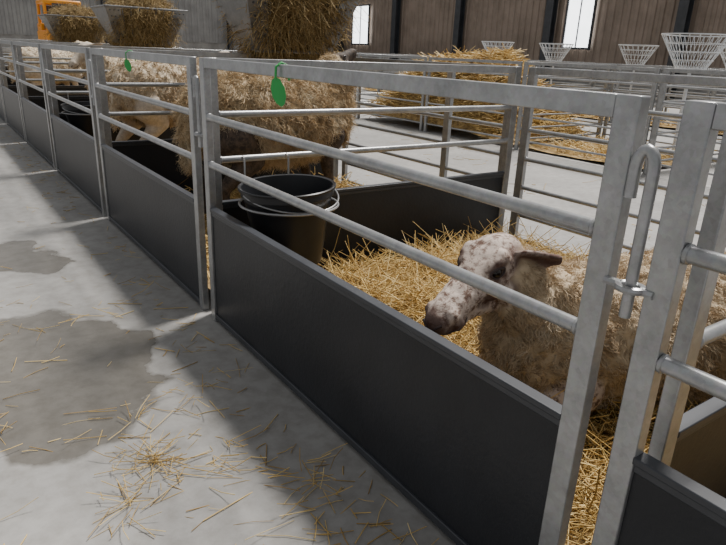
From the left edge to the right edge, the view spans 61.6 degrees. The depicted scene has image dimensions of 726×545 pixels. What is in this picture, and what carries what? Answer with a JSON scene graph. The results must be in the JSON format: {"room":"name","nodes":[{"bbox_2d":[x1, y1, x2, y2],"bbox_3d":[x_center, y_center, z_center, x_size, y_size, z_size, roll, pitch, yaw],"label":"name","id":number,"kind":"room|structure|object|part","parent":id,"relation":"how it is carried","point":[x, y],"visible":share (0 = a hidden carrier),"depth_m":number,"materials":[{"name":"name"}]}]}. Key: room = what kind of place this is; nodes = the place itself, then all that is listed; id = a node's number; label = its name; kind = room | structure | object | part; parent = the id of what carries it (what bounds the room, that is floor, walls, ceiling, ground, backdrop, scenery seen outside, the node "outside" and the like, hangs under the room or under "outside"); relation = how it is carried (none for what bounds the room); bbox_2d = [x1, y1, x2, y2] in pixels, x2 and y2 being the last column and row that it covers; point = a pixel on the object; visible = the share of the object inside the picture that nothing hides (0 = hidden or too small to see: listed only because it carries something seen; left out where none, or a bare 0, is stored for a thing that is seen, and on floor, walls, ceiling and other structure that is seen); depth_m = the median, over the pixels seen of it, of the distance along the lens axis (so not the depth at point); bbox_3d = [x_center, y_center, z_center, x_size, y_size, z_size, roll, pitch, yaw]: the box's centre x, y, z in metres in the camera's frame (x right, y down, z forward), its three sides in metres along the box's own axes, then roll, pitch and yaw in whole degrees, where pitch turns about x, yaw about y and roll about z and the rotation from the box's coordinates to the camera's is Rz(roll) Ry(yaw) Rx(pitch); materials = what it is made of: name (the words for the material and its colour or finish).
{"room":"farm building","nodes":[
{"label":"farm building","id":0,"kind":"room"},
{"bbox_2d":[0,0,238,63],"bbox_3d":[-11.883,-12.060,27.754,25.000,5.000,0.215,-11,24,-33],"label":"wall","id":1,"kind":"structure","parent":0,"point":[18,18],"depth_m":29.89,"materials":[{"name":"metal"}]},
{"bbox_2d":[0,87,725,544],"bbox_3d":[-1.699,-4.214,14.806,25.000,0.100,36.000,-11,24,-33],"label":"floor","id":2,"kind":"structure","parent":0,"point":[63,513],"depth_m":2.05,"materials":[{"name":"concrete"}]},
{"bbox_2d":[0,84,6,123],"bbox_3d":[-5.313,-2.790,8.769,0.033,1.070,1.723,-11,24,-33],"label":"fence panel","id":3,"kind":"object","parent":2,"relation":"on","point":[2,110],"visible":0.49,"depth_m":8.38,"materials":[{"name":"grey metal"}]},
{"bbox_2d":[0,40,25,141],"bbox_3d":[-4.277,-2.241,7.377,0.033,1.070,1.723,-11,24,-33],"label":"fence panel","id":4,"kind":"object","parent":2,"relation":"on","point":[11,100],"visible":0.76,"depth_m":7.31,"materials":[{"name":"grey metal"}]},
{"bbox_2d":[0,38,51,70],"bbox_3d":[-7.147,-4.314,12.752,1.785,1.070,0.033,-11,24,-33],"label":"fence panel","id":5,"kind":"object","parent":2,"relation":"on","point":[6,69],"visible":0.02,"depth_m":12.60,"materials":[{"name":"grey metal"}]},
{"bbox_2d":[12,41,55,169],"bbox_3d":[-3.242,-1.692,5.985,0.033,1.070,1.723,-11,24,-33],"label":"fence panel","id":6,"kind":"object","parent":2,"relation":"on","point":[36,119],"visible":0.83,"depth_m":5.94,"materials":[{"name":"grey metal"}]},
{"bbox_2d":[40,52,44,85],"bbox_3d":[-2.716,-1.729,5.175,0.047,0.274,0.085,-11,24,-33],"label":"pin","id":7,"kind":"object","parent":6,"relation":"attached to","point":[40,52],"visible":0.58,"depth_m":5.17,"materials":[{"name":"metal"}]},
{"bbox_2d":[2,39,85,77],"bbox_3d":[-6.111,-3.765,11.360,1.785,1.070,0.033,-11,24,-33],"label":"fence panel","id":8,"kind":"object","parent":2,"relation":"on","point":[11,39],"visible":0.02,"depth_m":11.10,"materials":[{"name":"grey metal"}]},
{"bbox_2d":[0,184,105,335],"bbox_3d":[-4.399,-1.210,6.077,1.349,0.033,9.876,-11,24,-33],"label":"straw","id":9,"kind":"object","parent":2,"relation":"on","point":[19,184],"visible":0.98,"depth_m":3.11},
{"bbox_2d":[0,39,106,85],"bbox_3d":[-5.076,-3.216,9.968,1.785,1.070,0.033,-11,24,-33],"label":"fence panel","id":10,"kind":"object","parent":2,"relation":"on","point":[9,81],"visible":0.05,"depth_m":9.65,"materials":[{"name":"grey metal"}]},
{"bbox_2d":[37,2,105,43],"bbox_3d":[-4.686,-3.983,9.937,1.059,0.914,0.994,-11,24,-33],"label":"rack","id":11,"kind":"object","parent":10,"relation":"attached to","point":[70,23],"visible":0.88,"depth_m":9.71,"materials":[{"name":"plant"}]},
{"bbox_3d":[-4.687,-3.942,9.970,1.004,0.461,0.684,-11,24,-33],"label":"rack frame","id":12,"kind":"part","parent":11,"relation":"part of","materials":[{"name":"paint"}]},
{"bbox_2d":[0,40,109,95],"bbox_3d":[-4.040,-2.667,8.576,1.785,1.070,0.033,-11,24,-33],"label":"fence panel","id":13,"kind":"object","parent":2,"relation":"on","point":[31,91],"visible":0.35,"depth_m":8.31,"materials":[{"name":"grey metal"}]},
{"bbox_2d":[36,0,80,39],"bbox_3d":[-8.659,-6.758,17.730,1.220,2.140,3.030,-11,24,-33],"label":"forklift","id":14,"kind":"object","parent":2,"relation":"on","point":[41,31],"visible":0.12,"depth_m":17.51,"materials":[{"name":"paint"}]},
{"bbox_2d":[40,44,106,215],"bbox_3d":[-2.206,-1.143,4.593,0.033,1.070,1.723,-11,24,-33],"label":"fence panel","id":15,"kind":"object","parent":2,"relation":"on","point":[76,152],"visible":0.96,"depth_m":4.48,"materials":[{"name":"grey metal"}]},
{"bbox_2d":[88,59,94,104],"bbox_3d":[-1.681,-1.180,3.783,0.047,0.274,0.085,-11,24,-33],"label":"pin","id":16,"kind":"object","parent":15,"relation":"attached to","point":[89,62],"visible":0.65,"depth_m":3.77,"materials":[{"name":"metal"}]},
{"bbox_2d":[16,41,179,112],"bbox_3d":[-3.004,-2.118,7.184,1.785,1.070,0.033,-11,24,-33],"label":"fence panel","id":17,"kind":"object","parent":2,"relation":"on","point":[38,100],"visible":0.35,"depth_m":6.78,"materials":[{"name":"grey metal"}]},
{"bbox_2d":[90,0,188,47],"bbox_3d":[-2.609,-2.895,7.170,0.969,0.914,0.946,-11,24,-33],"label":"rack","id":18,"kind":"object","parent":17,"relation":"on","point":[126,23],"visible":0.93,"depth_m":6.94,"materials":[{"name":"plant"}]},
{"bbox_2d":[100,0,107,42],"bbox_3d":[-11.674,-11.949,27.473,0.200,5.000,0.280,-11,24,-33],"label":"steel column","id":19,"kind":"structure","parent":2,"relation":"on","point":[101,1],"depth_m":27.47,"materials":[{"name":"grey metal"}]},
{"bbox_2d":[45,44,241,140],"bbox_3d":[-1.968,-1.569,5.792,1.785,1.070,0.033,-11,24,-33],"label":"fence panel","id":20,"kind":"object","parent":2,"relation":"on","point":[167,134],"visible":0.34,"depth_m":5.37,"materials":[{"name":"grey metal"}]},
{"bbox_2d":[61,93,93,136],"bbox_3d":[-2.402,-1.356,5.293,0.395,0.390,0.428,-11,24,-33],"label":"bucket","id":21,"kind":"object","parent":20,"relation":"hanging from","point":[76,117],"visible":0.43,"depth_m":5.15,"materials":[{"name":"plastic"}]},
{"bbox_2d":[89,48,208,310],"bbox_3d":[-1.170,-0.593,3.201,0.033,1.070,1.723,-11,24,-33],"label":"fence panel","id":22,"kind":"object","parent":2,"relation":"on","point":[165,220],"visible":1,"depth_m":3.00,"materials":[{"name":"grey metal"}]},
{"bbox_2d":[124,50,135,71],"bbox_3d":[-1.163,-1.057,3.043,0.058,0.106,0.020,-9,23,-28],"label":"tag","id":23,"kind":"object","parent":22,"relation":"attached to","point":[127,63],"visible":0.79,"depth_m":3.04,"materials":[{"name":"green plastic"}]},
{"bbox_2d":[192,75,202,147],"bbox_3d":[-0.645,-0.631,2.391,0.047,0.274,0.085,-11,24,-33],"label":"pin","id":24,"kind":"object","parent":22,"relation":"attached to","point":[195,81],"visible":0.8,"depth_m":2.38,"materials":[{"name":"metal"}]},
{"bbox_2d":[0,374,351,539],"bbox_3d":[-0.574,0.503,1.785,1.138,0.065,0.716,12,22,26],"label":"tuft","id":25,"kind":"object","parent":2,"relation":"on","point":[150,445],"visible":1,"depth_m":1.70,"materials":[{"name":"yellow plant"}]},
{"bbox_2d":[0,127,407,544],"bbox_3d":[-2.381,-0.610,4.669,0.360,0.048,8.796,-11,24,-33],"label":"straw","id":26,"kind":"object","parent":2,"relation":"on","point":[1,127],"visible":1,"depth_m":2.10,"materials":[{"name":"yellow plant"}]},
{"bbox_2d":[182,47,236,71],"bbox_3d":[-1.730,-1.995,6.990,0.028,1.070,1.730,-11,24,-33],"label":"fence panel","id":27,"kind":"object","parent":2,"relation":"on","point":[182,47],"visible":0.03,"depth_m":7.02,"materials":[{"name":"grey metal"}]},
{"bbox_2d":[0,279,426,544],"bbox_3d":[-0.830,0.424,1.995,1.040,0.080,2.210,-11,24,-33],"label":"straw","id":28,"kind":"object","parent":2,"relation":"on","point":[155,279],"visible":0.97,"depth_m":1.90,"materials":[{"name":"yellow plant"}]},
{"bbox_2d":[96,48,337,193],"bbox_3d":[-0.932,-1.020,4.399,1.785,1.070,0.033,-11,24,-33],"label":"fence panel","id":29,"kind":"object","parent":2,"relation":"on","point":[161,160],"visible":0.32,"depth_m":4.08,"materials":[{"name":"grey metal"}]},
{"bbox_2d":[212,0,370,60],"bbox_3d":[-0.525,-1.833,4.385,1.097,1.037,1.034,-11,24,-33],"label":"hay","id":30,"kind":"object","parent":29,"relation":"attached to","point":[267,29],"visible":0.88,"depth_m":4.20,"materials":[{"name":"plant"}]},
{"bbox_2d":[226,19,232,49],"bbox_3d":[-6.746,-12.937,30.750,0.200,5.000,0.280,-11,24,-33],"label":"steel column","id":31,"kind":"structure","parent":2,"relation":"on","point":[229,44],"depth_m":31.09,"materials":[{"name":"grey metal"}]},
{"bbox_2d":[179,166,363,288],"bbox_3d":[-0.426,-0.367,3.834,1.788,0.349,1.761,-11,24,-33],"label":"bedding","id":32,"kind":"object","parent":2,"relation":"on","point":[235,194],"visible":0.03,"depth_m":4.19,"materials":[{"name":"yellow plant"}]},
{"bbox_2d":[170,48,359,216],"bbox_3d":[-0.541,-0.830,3.705,1.364,1.039,0.703,-16,27,-40],"label":"sheep","id":33,"kind":"object","parent":32,"relation":"on","point":[237,91],"visible":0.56,"depth_m":3.42},
{"bbox_2d":[115,414,438,544],"bbox_3d":[-0.280,0.604,1.550,0.699,0.077,1.118,-11,24,-33],"label":"straw","id":34,"kind":"object","parent":2,"relation":"on","point":[277,414],"visible":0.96,"depth_m":1.65,"materials":[{"name":"yellow plant"}]},
{"bbox_2d":[336,34,343,51],"bbox_3d":[-1.256,-13.748,33.601,0.280,5.000,0.320,-11,24,-33],"label":"steel column","id":35,"kind":"structure","parent":2,"relation":"on","point":[341,42],"depth_m":34.00,"materials":[{"name":"black metal"}]},
{"bbox_2d":[354,54,357,117],"bbox_3d":[-0.619,-3.482,11.205,0.028,1.070,1.770,-11,24,-33],"label":"fence panel","id":36,"kind":"object","parent":2,"relation":"on","point":[357,54],"visible":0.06,"depth_m":10.58,"materials":[{"name":"grey metal"}]},
{"bbox_2d":[336,52,380,104],"bbox_3d":[-0.381,-3.908,12.403,1.790,1.070,0.028,-11,24,-33],"label":"fence panel","id":37,"kind":"object","parent":2,"relation":"on","point":[378,90],"visible":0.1,"depth_m":12.85,"materials":[{"name":"grey metal"}]},
{"bbox_2d":[203,57,521,269],"bbox_3d":[0.104,-0.470,3.007,1.785,1.070,0.033,-11,24,-33],"label":"fence panel","id":38,"kind":"object","parent":2,"relation":"on","point":[388,209],"visible":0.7,"depth_m":3.06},
{"bbox_2d":[361,53,381,100],"bbox_3d":[-0.143,-4.334,13.602,0.028,1.070,1.770,-11,24,-33],"label":"fence panel","id":39,"kind":"object","parent":2,"relation":"on","point":[368,53],"visible":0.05,"depth_m":13.36,"materials":[{"name":"grey metal"}]},
{"bbox_2d":[356,54,427,130],"bbox_3d":[0.417,-2.933,9.813,0.028,1.070,1.770,-11,24,-33],"label":"fence panel","id":40,"kind":"object","parent":2,"relation":"on","point":[422,101],"visible":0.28,"depth_m":9.58,"materials":[{"name":"grey metal"}]},
{"bbox_2d":[390,0,400,73],"bbox_3d":[1.590,-12.239,29.777,0.280,5.000,0.320,-11,24,-33],"label":"steel column","id":41,"kind":"structure","parent":2,"relation":"on","point":[396,4],"depth_m":29.82,"materials":[{"name":"black metal"}]},
{"bbox_2d":[359,54,431,117],"bbox_3d":[0.655,-3.359,11.011,1.790,1.070,0.028,-11,24,-33],"label":"fence panel","id":42,"kind":"object","parent":2,"relation":"on","point":[377,54],"visible":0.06,"depth_m":10.70,"materials":[{"name":"grey metal"}]},
{"bbox_2d":[380,54,412,98],"bbox_3d":[0.892,-3.785,12.210,0.028,1.070,1.770,-11,24,-33],"label":"fence panel","id":43,"kind":"object","parent":2,"relation":"on","point":[382,54],"visible":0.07,"depth_m":12.60,"materials":[{"name":"grey metal"}]},
{"bbox_2d":[387,54,427,72],"bbox_3d":[1.181,-5.349,16.541,0.028,1.070,1.770,-11,24,-33],"label":"fence panel","id":44,"kind":"object","parent":2,"relation":"on","point":[392,54],"visible":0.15,"depth_m":16.67,"materials":[{"name":"grey metal"}]},
{"bbox_2d":[199,57,650,544],"bbox_3d":[-0.111,-0.032,1.778,0.033,1.070,1.803,-11,24,-33],"label":"fence panel","id":45,"kind":"object","parent":2,"relation":"on","point":[489,458],"visible":1,"depth_m":1.44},
{"bbox_2d":[271,61,289,106],"bbox_3d":[-0.241,-0.558,1.806,0.062,0.129,0.025,-8,23,-27],"label":"tag","id":46,"kind":"object","parent":45,"relation":"attached to","point":[278,92],"visible":0.83,"depth_m":1.81,"materials":[{"name":"green plastic"}]},
{"bbox_2d":[341,57,511,185],"bbox_3d":[0.341,-0.896,4.206,0.028,1.070,1.730,-11,24,-33],"label":"fence panel","id":47,"kind":"object","parent":2,"relation":"on","point":[447,116],"visible":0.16,"depth_m":3.96,"materials":[{"name":"silver metal"}]},
{"bbox_2d":[451,0,465,53],"bbox_3d":[4.151,-10.881,26.335,0.280,5.000,0.320,-11,24,-33],"label":"steel column","id":48,"kind":"structure","parent":2,"relation":"on","point":[460,4],"depth_m":26.36,"materials":[{"name":"black metal"}]},
{"bbox_2d":[423,57,522,137],"bbox_3d":[1.453,-2.384,8.421,0.028,1.070,1.770,-11,24,-33],"label":"fence panel","id":49,"kind":"object","parent":2,"relation":"on","point":[520,63],"visible":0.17,"depth_m":8.35,"materials":[{"name":"grey metal"}]},
{"bbox_2d":[364,43,592,144],"bbox_3d":[1.692,-2.913,9.588,1.790,1.349,3.559,-11,24,-33],"label":"heap","id":50,"kind":"object","parent":2,"relation":"on","point":[495,54],"visible":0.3,"depth_m":8.92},
{"bbox_2d":[317,214,725,544],"bbox_3d":[0.649,0.190,2.394,1.830,0.446,1.946,-11,24,-33],"label":"bedding","id":51,"kind":"object","parent":2,"relation":"on","point":[406,285],"visible":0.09,"depth_m":2.43,"materials":[{"name":"yellow plant"}]},
{"bbox_2d":[237,153,338,264],"bbox_3d":[-0.303,-0.239,2.445,0.408,0.410,0.440,-11,24,-33],"label":"bucket","id":52,"kind":"object","parent":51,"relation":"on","point":[302,232],"visible":0.73,"depth_m":2.32,"materials":[{"name":"plastic"}]},
{"bbox_3d":[-0.237,-0.272,2.343,0.399,0.052,0.190,-11,24,-33],"label":"handle","id":53,"kind":"part","parent":52,"relation":"part of","materials":[{"name":"metal"}]},
{"bbox_2d":[423,232,725,413],"bbox_3d":[0.822,0.141,1.873,1.489,0.590,0.626,-6,22,-22],"label":"sheep","id":54,"kind":"object","parent":51,"relation":"on","point":[535,351],"visible":0.47,"depth_m":1.65},
{"bbox_2d":[366,125,703,243],"bbox_3d":[0.690,-1.183,6.569,3.307,0.079,11.007,-11,24,-33],"label":"straw","id":55,"kind":"object","parent":2,"relation":"on","point":[380,125],"visible":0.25,"depth_m":6.71,"materials":[{"name":"yellow plant"}]},
{"bbox_2d":[361,87,723,134],"bbox_3d":[4.564,-3.652,13.674,1.794,0.548,14.204,-11,24,-33],"label":"bedding","id":56,"kind":"object","parent":2,"relation":"on","point":[370,89],"visible":0.04,"depth_m":12.17,"materials":[{"name":"yellow plant"}]},
{"bbox_2d":[481,41,514,50],"bbox_3d":[3.077,-4.639,14.270,0.756,1.437,0.756,-11,24,-33],"label":"basket","id":57,"kind":"object","parent":56,"relation":"on","point":[496,42],"visible":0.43,"depth_m":13.93,"materials":[{"name":"white plastic"}]},
{"bbox_2d":[539,43,573,86],"bbox_3d":[4.278,-4.423,13.811,0.756,1.437,0.756,-11,24,-33],"label":"basket","id":58,"kind":"object","parent":56,"relation":"on","point":[557,44],"visible":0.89,"depth_m":13.55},
{"bbox_2d":[618,44,658,93],"bbox_3d":[5.416,-3.819,12.281,0.756,1.437,0.756,-11,24,-33],"label":"basket","id":59,"kind":"object","parent":56,"relation":"on","point":[627,45],"visible":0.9,"depth_m":12.01,"materials":[{"name":"white metal"}]},
{"bbox_2d":[717,46,725,67],"bbox_3d":[6.580,-3.263,10.882,0.756,1.437,0.756,-11,24,-33],"label":"basket","id":60,"kind":"object","parent":56,"relation":"on","point":[722,52],"visible":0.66,"depth_m":10.75,"materials":[{"name":"white plastic"}]},
{"bbox_2d":[538,0,558,86],"bbox_3d":[6.940,-9.402,22.587,0.280,5.000,0.320,-11,24,-33],"label":"steel column","id":61,"kind":"structure","parent":2,"relation":"on","point":[551,5],"depth_m":22.64,"materials":[{"name":"metal"}]},
{"bbox_2d":[533,60,591,90],"bbox_3d":[4.764,-4.553,14.762,0.028,1.070,1.770,-11,24,-33],"label":"fence panel","id":62,"kind":"object","parent":2,"relation":"on","point":[539,60],"visible":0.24,"depth_m":14.57,"materials":[{"name":"grey metal"}]},
{"bbox_2d":[514,62,611,144],"bbox_3d":[2.726,-2.261,8.227,1.790,1.070,0.028,-11,24,-33],"label":"fence panel","id":63,"kind":"object","parent":2,"relation":"on","point":[605,89],"visible":0.27,"depth_m":8.29,"materials":[{"name":"grey metal"}]},
{"bbox_2d":[523,61,607,136],"bbox_3d":[2.964,-2.687,9.426,0.028,1.070,1.770,-11,24,-33],"label":"fence panel","id":64,"kind":"object","parent":2,"relation":"on","point":[527,61],"visible":0.11,"depth_m":9.06,"materials":[{"name":"grey metal"}]},
{"bbox_2d":[540,61,594,90],"bbox_3d":[4.526,-4.127,13.563,1.790,1.070,0.028,-11,24,-33],"label":"fence panel","id":65,"kind":"object","parent":2,"relation":"on","point":[590,85],"visible":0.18,"depth_m":13.76,"materials":[{"name":"grey metal"}]},
{"bbox_2d":[541,61,617,120],"bbox_3d":[4.289,-3.701,12.365,0.028,1.070,1.770,-11,24,-33],"label":"fence panel","id":66,"kind":"object","parent":2,"relation":"on","point":[543,61],"visible":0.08,"depth_m":12.37,"materials":[{"name":"grey metal"}]},
{"bbox_2d":[514,62,660,156],"bbox_3d":[2.489,-1.835,7.029,0.028,1.070,1.770,-11,24,-33],"label":"fence panel","id":67,"kind":"object","parent":2,"relation":"on","point":[653,85],"visible":0.45,"depth_m":6.92,"materials":[{"name":"grey metal"}]},
{"bbox_2d":[508,67,725,260],"bbox_3d":[1.400,-0.335,2.783,0.028,1.070,1.810,-11,24,-33],"label":"fence panel","id":68,"kind":"object","parent":2,"relation":"on","point":[526,129],"visible":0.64,"depth_m":3.15,"materials":[{"name":"silver metal"}]},
{"bbox_2d":[529,130,715,168],"bbox_3d":[3.230,-1.534,7.699,1.750,0.330,1.700,-11,24,-33],"label":"bedding","id":69,"kind":"object","parent":2,"relation":"on","point":[580,145],"visible":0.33,"depth_m":7.62,"materials":[{"name":"yellow plant"}]},
{"bbox_2d":[661,33,725,157],"bbox_3d":[3.741,-2.007,7.108,0.756,1.437,0.756,-11,24,-33],"label":"basket","id":70,"kind":"object","parent":69,"relation":"on","point":[667,43],"visible":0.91,"depth_m":6.92,"materials":[{"name":"white metal"}]},
{"bbox_2d":[592,63,658,98],"bbox_3d":[5.800,-4.004,13.370,0.028,1.070,1.770,-11,24,-33],"label":"fence panel","id":71,"kind":"object","parent":2,"relation":"on","point":[596,69],"visible":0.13,"depth_m":13.47,"materials":[{"name":"grey metal"}]},
{"bbox_2d":[609,64,670,121],"bbox_3d":[5.562,-3.578,12.171,1.790,1.070,0.028,-11,24,-33],"label":"fence panel","id":72,"kind":"object","parent":2,"relation":"on","point":[619,64],"visible":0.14,"depth_m":12.16,"materials":[{"name":"grey metal"}]},
{"bbox_2d":[591,100,725,544],"bbox_3d":[0.958,0.535,0.341,0.033,1.070,1.825,-11,24,-33],"label":"fence panel","id":73,"kind":"object","parent":2,"relation":"on","point":[645,500],"visible":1,"depth_m":0.94,"materials":[{"name":"silver metal"}]},
{"bbox_2d":[603,143,661,318],"bbox_3d":[0.426,-0.059,0.940,0.047,0.274,0.085,-11,24,-33],"label":"pin","id":74,"kind":"object","parent":73,"relation":"attached to","point":[630,287],"visible":1,"depth_m":0.93,"materials":[{"name":"metal"}]},
{"bbox_2d":[610,64,715,123],"bbox_3d":[5.324,-3.152,10.973,0.028,1.070,1.770,-11,24,-33],"label":"fence panel","id":75,"kind":"object","parent":2,"relation":"on","point":[617,85],"visible":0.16,"depth_m":10.88,"materials":[{"name":"grey metal"}]},
{"bbox_2d":[602,65,725,151],"bbox_3d":[4.000,-2.138,8.034,0.028,1.070,1.770,-11,24,-33],"label":"fence panel","id":76,"kind":"object","parent":2,"relation":"on","point":[612,89],"visible":0.37,"depth_m":8.16,"materials":[{"name":"grey metal"}]},
{"bbox_2d":[665,0,694,100],"bbox_3d":[9.843,-7.864,18.686,0.280,5.000,0.320,-11,24,-33],"label":"steel column","id":77,"kind":"structure","parent":2,"relation":"on","point":[685,7],"depth_m":18.73,"materials":[{"name":"metal"}]},
{"bbox_2d":[643,68,725,172],"bbox_3d":[3.762,-1.712,6.835,1.790,1.070,0.028,-11,24,-33],"label":"fence panel","id":78,"kind":"object","parent":2,"relation":"on","point":[724,100],"visible":0.09,"depth_m":6.52,"materials":[{"name":"grey metal"}]},
{"bbox_2d":[644,68,725,175],"bbox_3d":[3.525,-1.285,5.637,0.028,1.070,1.770,-11,24,-33],"label":"fence panel","id":79,"kind":"object","parent":2,"relation":"on","point":[664,86],"visible":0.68,"depth_m":6.13,"materials":[{"name":"silver metal"}]},
{"bbox_2d":[647,131,725,497],"bbox_3d":[1.233,0.112,1.535,1.725,1.070,0.033,-11,24,-33],"label":"fence panel","id":80,"kind":"object","parent":2,"relation":"on","point":[692,442],"visible":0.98,"depth_m":1.06,"materials":[{"name":"silver metal"}]},
{"bbox_2d":[664,66,725,111],"bbox_3d":[6.836,-3.455,11.977,0.028,1.070,1.770,-11,24,-33],"label":"fence panel","id":81,"kind":"object","parent":2,"relation":"on","point":[669,89],"visible":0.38,"depth_m":12.38,"materials":[{"name":"grey metal"}]},
{"bbox_2d":[711,69,725,99],"bbox_3d":[6.360,-2.603,9.580,0.028,1.070,1.770,-11,24,-33],"label":"fence panel","id":82,"kind":"object","parent":2,"relation":"on","point":[714,92],"visible":0.13,"depth_m":10.16,"materials":[{"name":"grey metal"}]},
{"bbox_3d":[-1.478,-0.905,5.228,1.809,0.337,1.740,-11,24,-33],"label":"bedding","id":83,"kind":"object","parent":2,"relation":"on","visible":0},
{"bbox_2d":[105,50,229,140],"bbox_3d":[-1.601,-1.396,5.225,0.626,0.982,1.427,13,23,28],"label":"sheep","id":84,"kind":"object","parent":83,"relation":"on","point":[141,71],"visible":0.41,"depth_m":4.75},
{"bbox_3d":[-2.501,-1.472,6.622,1.780,0.358,1.740,-11,24,-33],"label":"bedding","id":85,"kind":"object","parent":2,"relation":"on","visible":0},
{"bbox_2d":[69,41,134,90],"bbox_3d":[-2.451,-1.915,6.515,0.606,1.009,1.398,16,24,32],"label":"sheep","id":86,"kind":"object","parent":85,"relation":"on","point":[78,60],"visible":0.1,"depth_m":5.97},
{"bbox_3d":[-4.572,-2.529,9.424,1.787,0.369,1.740,-11,24,-33],"label":"bedding","id":87,"kind":"object","parent":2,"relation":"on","visible":0},
{"bbox_2d":[6,39,82,84],"bbox_3d":[-4.747,-3.054,9.365,0.616,1.022,1.381,16,24,32],"label":"sheep","id":88,"kind":"object","parent":87,"relation":"on","point":[26,51],"visible":0.32,"depth_m":8.98},
{"bbox_2d":[335,0,725,102],"bbox_3d":[8.722,-8.678,20.799,0.215,5.000,36.000,-11,24,-33],"label":"wall","id":89,"kind":"structure","parent":0,"point":[426,26],"depth_m":23.21,"materials":[{"name":"wood"}]},
{"bbox_2d":[351,4,370,44],"bbox_3d":[-0.128,-13.132,32.329,0.080,2.000,1.570,-11,24,-33],"label":"window","id":90,"kind":"structure","parent":89,"relation":"in","point":[361,37],"depth_m":32.27,"materials":[{"name":"white glass"}]},
{"bbox_2d":[561,0,597,49],"bbox_3d":[7.734,-9.156,21.706,0.080,2.300,1.220,-11,24,-33],"label":"window","id":91,"kind":"structure","parent":89,"relation":"in","point":[579,21],"depth_m":21.78,"materials":[{"name":"white glass"}]}
]}

